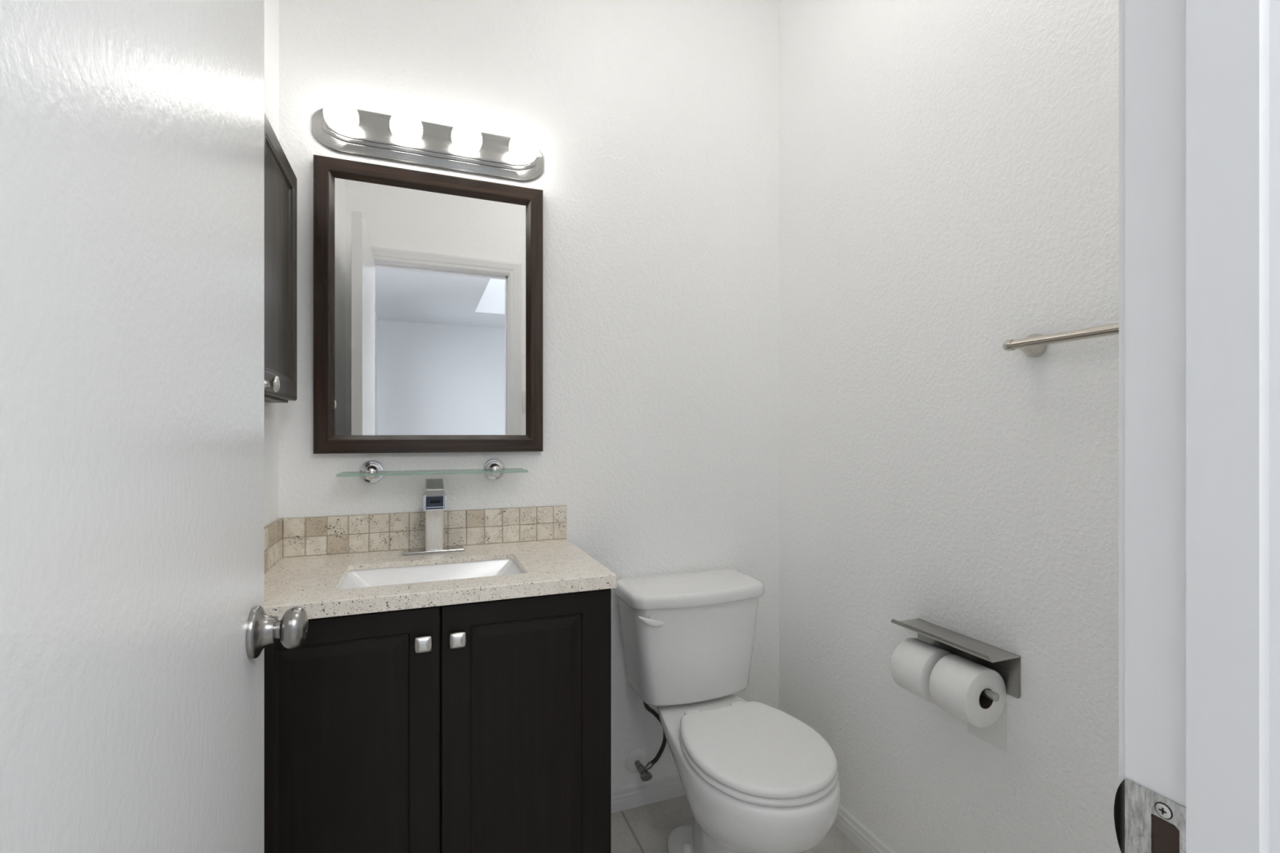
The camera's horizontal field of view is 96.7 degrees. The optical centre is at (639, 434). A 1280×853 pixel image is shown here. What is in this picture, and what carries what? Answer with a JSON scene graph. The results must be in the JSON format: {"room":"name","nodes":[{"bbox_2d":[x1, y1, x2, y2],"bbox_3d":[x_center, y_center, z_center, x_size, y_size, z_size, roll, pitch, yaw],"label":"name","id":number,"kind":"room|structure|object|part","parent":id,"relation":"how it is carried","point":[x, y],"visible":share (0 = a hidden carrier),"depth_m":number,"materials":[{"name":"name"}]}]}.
{"room":"bathroom","nodes":[
{"label":"bathroom","id":0,"kind":"room"},
{"bbox_2d":[264,0,279,526],"bbox_3d":[-0.715,-0.195,0.766,0.100,2.750,1.456,0,0,-21],"label":"wall","id":1,"kind":"structure","parent":0,"point":[271,6],"depth_m":1.39,"materials":[{"name":"white paint"}]},
{"bbox_2d":[264,518,282,572],"bbox_3d":[-0.838,0.265,1.240,0.010,0.100,0.483,0,0,-21],"label":"tile backsplash","id":2,"kind":"structure","parent":1,"relation":"attached to","point":[273,531],"depth_m":1.37,"materials":[{"name":"tile"}]},
{"bbox_2d":[264,112,297,403],"bbox_3d":[-0.795,-0.355,1.232,0.084,0.554,0.345,0,0,-21],"label":"medicine cabinet","id":3,"kind":"object","parent":1,"relation":"attached to","point":[280,179],"visible":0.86,"depth_m":1.25,"materials":[{"name":"brown wood"}]},
{"bbox_3d":[-0.714,-0.099,1.102,0.027,0.032,0.026,0,0,-21],"label":"knob","id":4,"kind":"part","parent":3,"relation":"part of","materials":[{"name":"silver metal"}]},
{"bbox_2d":[279,0,778,790],"bbox_3d":[-0.237,-0.195,1.783,1.721,2.750,0.100,0,0,-21],"label":"wall","id":5,"kind":"structure","parent":0,"point":[654,124],"depth_m":1.79,"materials":[{"name":"white paint"}]},
{"bbox_2d":[282,505,566,557],"bbox_3d":[-0.571,0.265,1.596,0.744,0.100,0.010,0,0,-21],"label":"tile backsplash","id":6,"kind":"structure","parent":5,"relation":"attached to","point":[344,534],"depth_m":1.57,"materials":[{"name":"tile"}]},
{"bbox_2d":[313,154,542,453],"bbox_3d":[-0.570,-0.339,1.588,0.598,0.775,0.025,0,0,-21],"label":"wall mirror","id":7,"kind":"object","parent":5,"relation":"attached to","point":[428,286],"visible":1,"depth_m":1.58,"materials":[{"name":"brown wood"}]},
{"bbox_2d":[312,97,543,182],"bbox_3d":[-0.553,-0.811,1.545,0.607,0.122,0.118,0,0,-21],"label":"vanity light","id":8,"kind":"object","parent":5,"relation":"attached to","point":[401,136],"visible":1,"depth_m":1.55,"materials":[{"name":"silver metal"}]},
{"bbox_3d":[-0.758,-0.811,1.444,0.081,0.081,0.078,0,0,-21],"label":"globe bulb","id":9,"kind":"part","parent":8,"relation":"part of","materials":[{"name":"white glass"}]},
{"bbox_3d":[-0.616,-0.811,1.499,0.081,0.081,0.078,0,0,-21],"label":"globe bulb","id":10,"kind":"part","parent":8,"relation":"part of","materials":[{"name":"white glass"}]},
{"bbox_3d":[-0.473,-0.811,1.554,0.081,0.081,0.078,0,0,-21],"label":"globe bulb","id":11,"kind":"part","parent":8,"relation":"part of","materials":[{"name":"white glass"}]},
{"bbox_3d":[-0.329,-0.811,1.609,0.081,0.081,0.078,0,0,-21],"label":"globe bulb","id":12,"kind":"part","parent":8,"relation":"part of","materials":[{"name":"white glass"}]},
{"bbox_2d":[336,458,528,483],"bbox_3d":[-0.551,0.100,1.543,0.470,0.061,0.125,0,0,-21],"label":"glass shelf","id":13,"kind":"object","parent":5,"relation":"attached to","point":[371,471],"visible":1,"depth_m":1.54,"materials":[{"name":"clear glass"}]},
{"bbox_3d":[-0.547,0.100,1.534,0.470,0.006,0.107,0,0,-21],"label":"glass pane","id":14,"kind":"part","parent":13,"relation":"part of","materials":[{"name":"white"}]},
{"bbox_2d":[625,701,666,781],"bbox_3d":[0.029,0.927,1.775,0.120,0.300,0.106,0,0,-21],"label":"water supply valve","id":15,"kind":"object","parent":5,"relation":"attached to","point":[636,761],"visible":0.75,"depth_m":1.78,"materials":[{"name":"black rubber"}]},
{"bbox_3d":[0.019,1.042,1.734,0.036,0.022,0.017,0,0,-21],"label":"valve handle","id":16,"kind":"part","parent":15,"relation":"part of","materials":[{"name":"grey metal"}]},
{"bbox_2d":[611,774,685,813],"bbox_3d":[0.134,1.148,1.865,0.768,0.064,0.013,0,0,-21],"label":"baseboard","id":17,"kind":"structure","parent":5,"relation":"attached to","point":[627,797],"depth_m":1.82,"materials":[{"name":"white paint"}]},
{"bbox_2d":[611,795,863,852],"bbox_3d":[1.057,1.230,-0.542,2.616,0.100,5.370,0,0,-21],"label":"floor","id":18,"kind":"structure","parent":0,"point":[646,828],"depth_m":1.70,"materials":[{"name":"grey tile"}]},
{"bbox_2d":[264,588,611,852],"bbox_3d":[-0.491,0.762,1.369,0.746,0.835,0.488,0,0,-21],"label":"vanity cabinet","id":19,"kind":"object","parent":18,"relation":"on","point":[485,726],"visible":0.97,"depth_m":1.17,"materials":[{"name":"brown wood"}]},
{"bbox_3d":[-0.587,0.710,1.107,0.373,0.717,0.020,0,0,-21],"label":"door","id":20,"kind":"part","parent":19,"relation":"part of","materials":[{"name":"brown wood"}]},
{"bbox_3d":[-0.435,0.419,1.142,0.033,0.033,0.023,0,0,-21],"label":"knob","id":21,"kind":"part","parent":19,"relation":"part of","materials":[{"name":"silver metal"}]},
{"bbox_2d":[264,538,616,620],"bbox_3d":[-0.490,0.330,1.373,0.753,0.030,0.482,0,0,-21],"label":"countertop","id":22,"kind":"structure","parent":19,"relation":"on","point":[312,584],"depth_m":1.25,"materials":[{"name":"beige stone"}]},
{"bbox_2d":[338,558,524,589],"bbox_3d":[-0.479,0.394,1.337,0.433,0.130,0.273,0,0,-21],"label":"sink","id":23,"kind":"object","parent":22,"relation":"in","point":[473,569],"visible":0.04,"depth_m":1.44,"materials":[{"name":"white ceramic"}]},
{"bbox_2d":[402,478,464,555],"bbox_3d":[-0.548,0.218,1.513,0.154,0.194,0.121,0,0,-21],"label":"faucet","id":24,"kind":"object","parent":22,"relation":"on","point":[434,499],"visible":1,"depth_m":1.53,"materials":[{"name":"metal"}]},
{"bbox_3d":[-0.559,0.312,1.541,0.154,0.006,0.060,0,0,-21],"label":"deck plate","id":25,"kind":"part","parent":24,"relation":"part of","materials":[{"name":"metal"}]},
{"bbox_3d":[-0.546,0.174,1.511,0.056,0.039,0.116,0,0,-21],"label":"spout","id":26,"kind":"part","parent":24,"relation":"part of","materials":[{"name":"silver metal"}]},
{"bbox_2d":[426,496,443,506],"bbox_3d":[-0.539,0.175,1.494,0.043,0.026,0.004,0,0,-21],"label":"outlet","id":27,"kind":"object","parent":24,"relation":"attached to","point":[431,501],"depth_m":1.49,"materials":[{"name":"blue metal"}]},
{"bbox_3d":[-0.545,0.139,1.509,0.043,0.036,0.112,0,0,-21],"label":"lever handle","id":28,"kind":"part","parent":24,"relation":"part of","materials":[{"name":"grey metal"}]},
{"bbox_3d":[-0.373,0.419,1.165,0.033,0.033,0.023,0,0,-21],"label":"knob","id":29,"kind":"part","parent":19,"relation":"part of","materials":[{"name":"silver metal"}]},
{"bbox_3d":[-0.240,0.710,1.240,0.366,0.717,0.020,0,0,-21],"label":"door","id":30,"kind":"part","parent":19,"relation":"part of","materials":[{"name":"brown wood"}]},
{"bbox_2d":[613,568,839,852],"bbox_3d":[0.239,0.815,1.523,0.437,0.730,0.705,0,0,-21],"label":"toilet","id":31,"kind":"object","parent":18,"relation":"on","point":[754,776],"visible":1,"depth_m":1.51,"materials":[{"name":"white ceramic"}]},
{"bbox_3d":[0.029,0.517,1.595,0.081,0.043,0.023,0,0,-26],"label":"flush lever","id":32,"kind":"part","parent":31,"relation":"part of","materials":[{"name":"white plastic"}]},
{"bbox_3d":[0.154,0.633,1.745,0.412,0.289,0.221,0,0,-21],"label":"tank","id":33,"kind":"part","parent":31,"relation":"part of","materials":[{"name":"white ceramic"}]},
{"bbox_3d":[0.156,0.470,1.740,0.437,0.040,0.241,0,0,-21],"label":"tank lid","id":34,"kind":"part","parent":31,"relation":"part of","materials":[{"name":"white ceramic"}]},
{"bbox_3d":[0.288,0.779,1.390,0.350,0.017,0.393,0,0,-21],"label":"seat","id":35,"kind":"part","parent":31,"relation":"part of","materials":[{"name":"white plastic"}]},
{"bbox_3d":[0.288,0.759,1.390,0.347,0.021,0.391,0,0,-21],"label":"seat lid","id":36,"kind":"part","parent":31,"relation":"part of","materials":[{"name":"white plastic"}]},
{"bbox_2d":[778,0,1119,852],"bbox_3d":[0.798,-0.195,1.347,0.100,2.750,1.456,0,0,-21],"label":"wall","id":37,"kind":"structure","parent":0,"point":[948,170],"depth_m":1.36,"materials":[{"name":"white paint"}]},
{"bbox_2d":[833,804,893,852],"bbox_3d":[0.745,1.148,1.329,0.013,0.064,1.426,0,0,-21],"label":"baseboard","id":38,"kind":"structure","parent":37,"relation":"attached to","point":[863,838],"depth_m":1.63,"materials":[{"name":"white paint"}]},
{"bbox_2d":[890,618,1021,702],"bbox_3d":[0.713,0.506,1.305,0.090,0.102,0.266,0,0,-21],"label":"toilet paper holder","id":39,"kind":"object","parent":37,"relation":"attached to","point":[1007,664],"visible":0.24,"depth_m":1.25,"materials":[{"name":"grey metal"}]},
{"bbox_2d":[890,637,951,703],"bbox_3d":[0.676,0.558,1.352,0.123,0.123,0.090,0,0,-21],"label":"toilet paper roll","id":40,"kind":"object","parent":39,"relation":"on","point":[913,662],"visible":0.66,"depth_m":1.32,"materials":[{"name":"white paper"}]},
{"bbox_2d":[890,618,1021,662],"bbox_3d":[0.713,0.462,1.305,0.089,0.012,0.266,0,0,-21],"label":"shelf","id":41,"kind":"object","parent":39,"relation":"attached to","point":[984,651],"depth_m":1.28,"materials":[{"name":"grey metal"}]},
{"bbox_2d":[928,653,1006,751],"bbox_3d":[0.716,0.591,1.246,0.123,0.188,0.094,0,0,-21],"label":"toilet paper roll","id":42,"kind":"object","parent":39,"relation":"hanging from","point":[957,683],"visible":0.98,"depth_m":1.22,"materials":[{"name":"white paper"}]},
{"bbox_3d":[0.721,0.546,1.308,0.071,0.018,0.250,0,0,-21],"label":"roll rod","id":43,"kind":"part","parent":39,"relation":"part of","materials":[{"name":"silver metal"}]},
{"bbox_2d":[1002,323,1119,357],"bbox_3d":[0.861,-0.184,0.960,0.061,0.048,0.487,0,0,-21],"label":"towel bar","id":44,"kind":"object","parent":37,"relation":"attached to","point":[1033,345],"visible":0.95,"depth_m":1.08,"materials":[{"name":"silver metal"}]},
{"bbox_3d":[0.789,-0.184,1.160,0.050,0.048,0.048,0,0,-21],"label":"post","id":45,"kind":"part","parent":44,"relation":"part of","materials":[{"name":"silver metal"}]},
{"bbox_3d":[0.669,-0.195,0.466,2.616,2.750,0.097,0,0,-21],"label":"wall","id":46,"kind":"structure","parent":0,"visible":0},
{"bbox_2d":[0,0,308,852],"bbox_3d":[-0.428,0.155,0.480,0.165,2.030,0.711,0,0,-21],"label":"door","id":47,"kind":"structure","parent":46,"relation":"in","point":[135,628],"depth_m":0.44,"materials":[{"name":"white paint"}]},
{"bbox_3d":[-0.471,0.261,0.768,0.036,0.055,0.055,0,0,-21],"label":"knob","id":48,"kind":"part","parent":47,"relation":"part of","materials":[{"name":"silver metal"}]},
{"bbox_2d":[1119,0,1279,852],"bbox_3d":[0.021,0.121,0.225,0.833,2.117,0.116,0,0,-21],"label":"door frame","id":49,"kind":"structure","parent":46,"relation":"attached to","point":[1202,77],"depth_m":0.34,"materials":[{"name":"white paint"}]},
{"bbox_2d":[1113,777,1186,852],"bbox_3d":[0.337,0.263,0.376,0.004,0.056,0.046,0,0,-18],"label":"strike plate","id":50,"kind":"object","parent":49,"relation":"attached to","point":[1146,821],"visible":1,"depth_m":0.38,"materials":[{"name":"metal"}]}
]}

